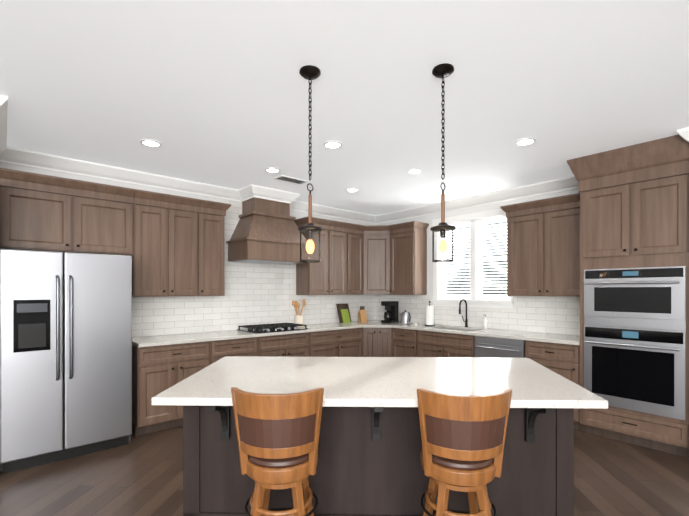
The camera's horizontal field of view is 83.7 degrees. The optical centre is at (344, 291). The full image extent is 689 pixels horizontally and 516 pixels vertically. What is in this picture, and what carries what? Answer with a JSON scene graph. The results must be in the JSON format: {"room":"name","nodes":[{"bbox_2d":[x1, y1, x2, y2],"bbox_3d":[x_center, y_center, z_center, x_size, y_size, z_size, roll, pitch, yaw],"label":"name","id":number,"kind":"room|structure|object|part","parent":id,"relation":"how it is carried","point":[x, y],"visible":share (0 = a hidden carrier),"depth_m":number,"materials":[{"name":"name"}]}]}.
{"room":"kitchen","nodes":[
{"label":"kitchen","id":0,"kind":"room"},
{"bbox_2d":[0,162,374,336],"bbox_3d":[-2.802,0.058,3.969,8.760,2.740,0.200,0,0,-42],"label":"wall","id":1,"kind":"structure","parent":0,"point":[299,215],"depth_m":4.22,"materials":[{"name":"white paint"}]},
{"bbox_2d":[0,96,11,162],"bbox_3d":[-2.683,-1.246,2.988,0.095,0.130,1.170,0,0,-42],"label":"crown molding","id":2,"kind":"structure","parent":1,"relation":"attached to","point":[4,149],"depth_m":3.01,"materials":[{"name":"white"}]},
{"bbox_2d":[0,168,134,255],"bbox_3d":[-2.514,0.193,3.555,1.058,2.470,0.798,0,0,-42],"label":"upper cabinet","id":3,"kind":"object","parent":1,"relation":"attached to","point":[40,212],"visible":0.98,"depth_m":3.57,"materials":[{"name":"brown wood"}]},
{"bbox_2d":[0,147,245,201],"bbox_3d":[-2.236,-1.248,4.254,2.445,0.130,0.125,0,0,-42],"label":"crown molding","id":4,"kind":"structure","parent":1,"relation":"attached to","point":[21,157],"depth_m":4.09,"materials":[{"name":"white"}]},
{"bbox_2d":[132,189,230,296],"bbox_3d":[-1.869,-0.493,4.412,1.038,1.100,0.375,0,0,-42],"label":"upper cabinet","id":5,"kind":"object","parent":1,"relation":"attached to","point":[178,245],"visible":1,"depth_m":4.25,"materials":[{"name":"brown wood"}]},
{"bbox_2d":[132,198,375,336],"bbox_3d":[-0.922,-0.335,5.500,3.974,1.679,0.012,0,0,-42],"label":"backsplash","id":6,"kind":"structure","parent":1,"relation":"attached to","point":[257,293],"depth_m":5.09,"materials":[{"name":"tile"}]},
{"bbox_2d":[226,197,309,264],"bbox_3d":[-0.972,-0.846,5.071,0.975,0.932,0.558,0,0,-42],"label":"range hood","id":7,"kind":"object","parent":1,"relation":"attached to","point":[266,231],"visible":0.88,"depth_m":4.90,"materials":[{"name":"brown wood"}]},
{"bbox_2d":[244,184,299,207],"bbox_3d":[-0.908,-1.249,4.999,0.720,0.130,0.110,0,0,-42],"label":"crown molding","id":8,"kind":"structure","parent":1,"relation":"attached to","point":[250,191],"depth_m":4.96,"materials":[{"name":"white"}]},
{"bbox_2d":[294,217,349,294],"bbox_3d":[-0.336,-0.495,5.812,0.731,1.100,0.323,0,0,-42],"label":"upper cabinet","id":9,"kind":"object","parent":1,"relation":"attached to","point":[330,276],"depth_m":5.67,"materials":[{"name":"brown wood"}]},
{"bbox_2d":[290,201,375,223],"bbox_3d":[-0.201,-1.250,6.066,1.945,0.130,0.125,0,0,-42],"label":"crown molding","id":10,"kind":"structure","parent":1,"relation":"attached to","point":[316,209],"depth_m":6.15,"materials":[{"name":"white"}]},
{"bbox_2d":[350,225,365,294],"bbox_3d":[0.074,-0.495,6.177,0.366,1.100,0.323,0,0,-42],"label":"upper cabinet","id":11,"kind":"object","parent":1,"relation":"attached to","point":[356,259],"depth_m":6.07,"materials":[{"name":"brown wood"}]},
{"bbox_2d":[362,225,389,292],"bbox_3d":[0.520,-0.501,6.172,0.304,1.088,0.304,0,0,-42],"label":"upper cabinet","id":12,"kind":"object","parent":1,"relation":"attached to","point":[375,238],"depth_m":6.17,"materials":[{"name":"brown wood"}]},
{"bbox_2d":[366,293,389,294],"bbox_3d":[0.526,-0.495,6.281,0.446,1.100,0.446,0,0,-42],"label":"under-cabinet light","id":13,"kind":"object","parent":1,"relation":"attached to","point":[366,293],"depth_m":6.17,"materials":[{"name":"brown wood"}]},
{"bbox_2d":[0,426,688,515],"bbox_3d":[0.447,1.482,0.638,9.600,0.100,9.900,0,0,-42],"label":"floor","id":14,"kind":"structure","parent":0,"point":[140,475],"depth_m":2.87,"materials":[{"name":"brown wood"}]},
{"bbox_2d":[0,249,131,473],"bbox_3d":[-2.523,0.548,3.500,0.920,1.760,0.813,0,0,-42],"label":"refrigerator","id":15,"kind":"object","parent":14,"relation":"on","point":[65,355],"visible":1,"depth_m":3.20,"materials":[{"name":"grey metal"}]},
{"bbox_3d":[-2.416,0.304,3.099,0.378,0.874,0.072,0,0,-42],"label":"handle","id":16,"kind":"part","parent":15,"relation":"part of","materials":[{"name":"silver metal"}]},
{"bbox_2d":[132,341,211,435],"bbox_3d":[-1.933,0.985,4.187,0.715,0.884,0.628,0,0,-42],"label":"base cabinet","id":17,"kind":"object","parent":14,"relation":"on","point":[156,370],"depth_m":3.87,"materials":[{"name":"brown wood"}]},
{"bbox_2d":[212,337,259,362],"bbox_3d":[-1.450,0.985,4.618,0.580,0.884,0.628,0,0,-42],"label":"base cabinet","id":18,"kind":"object","parent":14,"relation":"on","point":[242,346],"depth_m":4.40,"materials":[{"name":"brown wood"}]},
{"bbox_2d":[231,387,323,515],"bbox_3d":[-0.308,0.939,1.893,0.482,0.982,0.481,0,0,-42],"label":"stool","id":19,"kind":"object","parent":14,"relation":"on","point":[278,437],"visible":1,"depth_m":1.73,"materials":[{"name":"brown wood"}]},
{"bbox_2d":[260,332,311,356],"bbox_3d":[-0.950,0.984,5.063,0.760,0.884,0.628,0,0,-42],"label":"base cabinet","id":20,"kind":"object","parent":14,"relation":"on","point":[298,344],"depth_m":4.86,"materials":[{"name":"brown wood"}]},
{"bbox_2d":[312,328,363,356],"bbox_3d":[-0.291,0.983,5.649,1.003,0.884,0.628,0,0,-42],"label":"base cabinet","id":21,"kind":"object","parent":14,"relation":"on","point":[343,342],"depth_m":5.43,"materials":[{"name":"brown wood"}]},
{"bbox_2d":[132,320,411,346],"bbox_3d":[-0.610,0.523,5.141,3.962,0.035,0.940,0,0,-42],"label":"countertop","id":22,"kind":"structure","parent":21,"relation":"on","point":[157,340],"depth_m":4.51,"materials":[{"name":"white stone"}]},
{"bbox_2d":[237,323,307,332],"bbox_3d":[-0.934,0.476,5.045,0.760,0.058,0.520,0,0,-42],"label":"cooktop","id":23,"kind":"object","parent":22,"relation":"in","point":[268,328],"visible":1,"depth_m":4.94,"materials":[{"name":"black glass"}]},
{"bbox_2d":[292,299,305,326],"bbox_3d":[-0.639,0.311,5.484,0.199,0.388,0.170,0,0,-42],"label":"utensil crock","id":24,"kind":"object","parent":22,"relation":"on","point":[299,319],"visible":0.83,"depth_m":5.44,"materials":[{"name":"beige ceramic"}]},
{"bbox_2d":[336,304,350,322],"bbox_3d":[0.003,0.354,6.218,0.240,0.300,0.128,0,0,-42],"label":"cutting boards","id":25,"kind":"object","parent":22,"relation":"on","point":[343,313],"visible":1,"depth_m":6.19,"materials":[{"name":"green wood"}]},
{"bbox_2d":[358,306,366,321],"bbox_3d":[0.301,0.375,6.338,0.100,0.257,0.190,0,0,-17],"label":"knife block","id":26,"kind":"object","parent":22,"relation":"on","point":[362,316],"visible":1,"depth_m":6.29,"materials":[{"name":"brown wood"}]},
{"bbox_2d":[381,301,398,322],"bbox_3d":[0.733,0.334,6.208,0.223,0.340,0.180,0,0,-42],"label":"coffee maker","id":27,"kind":"object","parent":22,"relation":"on","point":[391,314],"visible":1,"depth_m":6.16,"materials":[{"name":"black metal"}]},
{"bbox_2d":[399,310,410,323],"bbox_3d":[0.937,0.399,5.952,0.160,0.210,0.220,0,0,-42],"label":"kettle","id":28,"kind":"object","parent":22,"relation":"on","point":[405,317],"visible":1,"depth_m":5.88,"materials":[{"name":"silver metal"}]},
{"bbox_2d":[364,328,391,356],"bbox_3d":[0.507,0.983,5.947,0.595,0.884,0.595,0,0,-42],"label":"base cabinet","id":29,"kind":"object","parent":14,"relation":"on","point":[377,341],"depth_m":5.74,"materials":[{"name":"brown wood"}]},
{"bbox_2d":[183,406,573,515],"bbox_3d":[0.222,0.989,2.413,2.263,0.881,1.074,0,0,1],"label":"kitchen island","id":30,"kind":"object","parent":14,"relation":"on","point":[369,462],"visible":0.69,"depth_m":2.12,"materials":[{"name":"brown wood"}]},
{"bbox_2d":[152,356,607,408],"bbox_3d":[0.223,0.529,2.398,2.343,0.038,1.164,0,0,1],"label":"island countertop","id":31,"kind":"structure","parent":30,"relation":"on","point":[372,382],"depth_m":2.17,"materials":[{"name":"white stone"}]},
{"bbox_2d":[392,328,443,356],"bbox_3d":[1.089,0.983,5.758,0.628,0.884,0.471,0,0,-42],"label":"base cabinet","id":32,"kind":"object","parent":14,"relation":"on","point":[412,343],"depth_m":5.48,"materials":[{"name":"brown wood"}]},
{"bbox_2d":[391,323,579,344],"bbox_3d":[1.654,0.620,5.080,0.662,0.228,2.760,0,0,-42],"label":"countertop","id":33,"kind":"structure","parent":32,"relation":"on","point":[498,333],"depth_m":4.70,"materials":[{"name":"white stone"}]},
{"bbox_2d":[425,301,434,325],"bbox_3d":[1.254,0.324,5.640,0.150,0.361,0.150,0,0,-42],"label":"paper towel holder","id":34,"kind":"object","parent":33,"relation":"on","point":[429,315],"visible":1,"depth_m":5.59,"materials":[{"name":"white paper"}]},
{"bbox_2d":[459,299,467,326],"bbox_3d":[1.646,0.307,5.373,0.211,0.394,0.091,0,0,-42],"label":"faucet","id":35,"kind":"object","parent":33,"relation":"on","point":[466,319],"visible":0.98,"depth_m":5.39,"materials":[{"name":"black metal"}]},
{"bbox_2d":[483,315,487,328],"bbox_3d":[1.898,0.410,5.182,0.072,0.189,0.062,0,0,-42],"label":"soap dispenser","id":36,"kind":"object","parent":33,"relation":"on","point":[485,323],"visible":1,"depth_m":5.16,"materials":[{"name":"white plastic"}]},
{"bbox_2d":[416,340,474,356],"bbox_3d":[1.539,1.096,5.252,0.628,0.660,0.876,0,0,-42],"label":"base cabinet","id":37,"kind":"object","parent":14,"relation":"on","point":[442,348],"depth_m":5.04,"materials":[{"name":"brown wood"}]},
{"bbox_2d":[417,388,511,515],"bbox_3d":[0.552,0.940,1.872,0.482,0.982,0.481,0,0,-42],"label":"stool","id":38,"kind":"object","parent":14,"relation":"on","point":[463,437],"visible":1,"depth_m":1.71,"materials":[{"name":"brown wood"}]},
{"bbox_2d":[475,336,524,357],"bbox_3d":[1.997,0.985,4.668,0.665,0.883,0.594,0,0,-42],"label":"dishwasher","id":39,"kind":"object","parent":14,"relation":"on","point":[497,347],"visible":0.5,"depth_m":4.46,"materials":[{"name":"grey metal"}]},
{"bbox_2d":[525,340,581,430],"bbox_3d":[2.401,0.985,4.259,0.662,0.884,0.541,0,0,-42],"label":"base cabinet","id":40,"kind":"object","parent":14,"relation":"on","point":[563,360],"visible":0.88,"depth_m":4.00,"materials":[{"name":"brown wood"}]},
{"bbox_2d":[567,135,688,457],"bbox_3d":[2.808,0.059,3.746,0.734,2.737,0.928,0,0,-42],"label":"tall cabinet","id":41,"kind":"object","parent":14,"relation":"on","point":[634,206],"visible":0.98,"depth_m":3.49,"materials":[{"name":"brown wood"}]},
{"bbox_2d":[584,266,685,419],"bbox_3d":[2.608,0.438,3.510,0.090,1.300,0.756,0,0,-42],"label":"wall ovens","id":42,"kind":"object","parent":41,"relation":"in","point":[633,365],"visible":0.94,"depth_m":3.48,"materials":[{"name":"silver metal"}]},
{"bbox_2d":[0,0,688,214],"bbox_3d":[0.447,-1.358,0.635,9.600,0.100,9.900,0,0,-42],"label":"ceiling","id":43,"kind":"structure","parent":0,"point":[214,92],"depth_m":2.49,"materials":[{"name":"white paint"}]},
{"bbox_2d":[140,139,161,146],"bbox_3d":[-1.708,-1.307,3.401,0.176,0.008,0.176,0,0,-42],"label":"recessed light","id":44,"kind":"object","parent":43,"relation":"in","point":[149,143],"visible":0.92,"depth_m":3.40,"materials":[{"name":"white"}]},
{"bbox_2d":[265,168,280,172],"bbox_3d":[-0.775,-1.308,4.165,0.176,0.008,0.176,0,0,-42],"label":"recessed light","id":45,"kind":"object","parent":43,"relation":"in","point":[273,170],"visible":1,"depth_m":4.17,"materials":[{"name":"white"}]},
{"bbox_2d":[274,175,307,183],"bbox_3d":[-0.624,-1.306,4.514,0.360,0.012,0.160,0,0,-42],"label":"ceiling vent","id":46,"kind":"object","parent":43,"relation":"in","point":[290,179],"visible":0.98,"depth_m":4.48,"materials":[{"name":"white"}]},
{"bbox_2d":[298,65,322,262],"bbox_3d":[-0.203,-0.742,2.291,0.150,1.134,0.150,0,0,-42],"label":"pendant light","id":47,"kind":"object","parent":43,"relation":"hanging from","point":[309,72],"visible":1,"depth_m":2.28,"materials":[{"name":"black metal"}]},
{"bbox_2d":[323,141,342,148],"bbox_3d":[-0.102,-1.307,3.439,0.176,0.008,0.176,0,0,-42],"label":"recessed light","id":48,"kind":"object","parent":43,"relation":"in","point":[332,144],"visible":1,"depth_m":3.43,"materials":[{"name":"white"}]},
{"bbox_2d":[346,188,358,191],"bbox_3d":[0.104,-1.309,4.989,0.176,0.008,0.176,0,0,-42],"label":"recessed light","id":49,"kind":"object","parent":43,"relation":"in","point":[352,190],"visible":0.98,"depth_m":4.99,"materials":[{"name":"white plastic"}]},
{"bbox_2d":[407,169,422,173],"bbox_3d":[0.771,-1.308,4.203,0.176,0.008,0.176,0,0,-42],"label":"recessed light","id":50,"kind":"object","parent":43,"relation":"in","point":[414,171],"visible":1,"depth_m":4.21,"materials":[{"name":"white"}]},
{"bbox_2d":[430,63,455,261],"bbox_3d":[0.583,-0.742,2.272,0.150,1.134,0.150,0,0,-42],"label":"pendant light","id":51,"kind":"object","parent":43,"relation":"hanging from","point":[444,70],"visible":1,"depth_m":2.26,"materials":[{"name":"black metal"}]},
{"bbox_2d":[514,138,535,145],"bbox_3d":[1.587,-1.306,3.370,0.176,0.008,0.176,0,0,-42],"label":"recessed light","id":52,"kind":"object","parent":43,"relation":"in","point":[525,141],"visible":0.98,"depth_m":3.36,"materials":[{"name":"white"}]},
{"bbox_2d":[375,189,579,334],"bbox_3d":[3.725,0.058,3.422,0.200,2.740,9.700,0,0,-42],"label":"wall","id":53,"kind":"structure","parent":0,"point":[428,219],"depth_m":5.69,"materials":[{"name":"white paint"}]},
{"bbox_2d":[390,221,428,294],"bbox_3d":[1.005,-0.495,6.079,0.323,1.100,0.489,0,0,-42],"label":"upper cabinet","id":54,"kind":"object","parent":53,"relation":"attached to","point":[408,240],"depth_m":5.93,"materials":[{"name":"brown wood"}]},
{"bbox_2d":[431,209,513,308],"bbox_3d":[1.835,-0.434,5.505,0.250,1.320,1.253,0,0,-42],"label":"window","id":55,"kind":"structure","parent":53,"relation":"in","point":[472,218],"depth_m":5.46,"materials":[{"name":"white"}]},
{"bbox_2d":[440,217,509,300],"bbox_3d":[1.839,-0.432,5.464,0.060,1.111,1.090,0,0,-42],"label":"window blinds","id":56,"kind":"object","parent":55,"relation":"attached to","point":[486,221],"visible":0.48,"depth_m":5.38,"materials":[{"name":"white plastic"}]},
{"bbox_2d":[376,176,577,223],"bbox_3d":[1.630,-1.249,5.552,0.095,0.130,3.330,0,0,-42],"label":"crown molding","id":57,"kind":"structure","parent":53,"relation":"attached to","point":[567,183],"depth_m":5.18,"materials":[{"name":"white"}]},
{"bbox_2d":[376,295,579,334],"bbox_3d":[1.697,0.281,5.540,0.011,0.447,3.390,0,0,-42],"label":"backsplash","id":58,"kind":"structure","parent":53,"relation":"attached to","point":[545,314],"depth_m":4.99,"materials":[{"name":"tile"}]},
{"bbox_2d":[500,193,579,296],"bbox_3d":[2.371,-0.493,4.506,0.375,1.100,0.938,0,0,-42],"label":"upper cabinet","id":59,"kind":"object","parent":53,"relation":"attached to","point":[543,247],"visible":0.92,"depth_m":4.40,"materials":[{"name":"brown wood"}]},
{"bbox_2d":[677,127,688,142],"bbox_3d":[3.060,-1.247,3.373,0.855,0.130,0.105,0,0,-42],"label":"crown molding","id":60,"kind":"structure","parent":53,"relation":"attached to","point":[683,133],"depth_m":3.11,"materials":[{"name":"white"}]}
]}

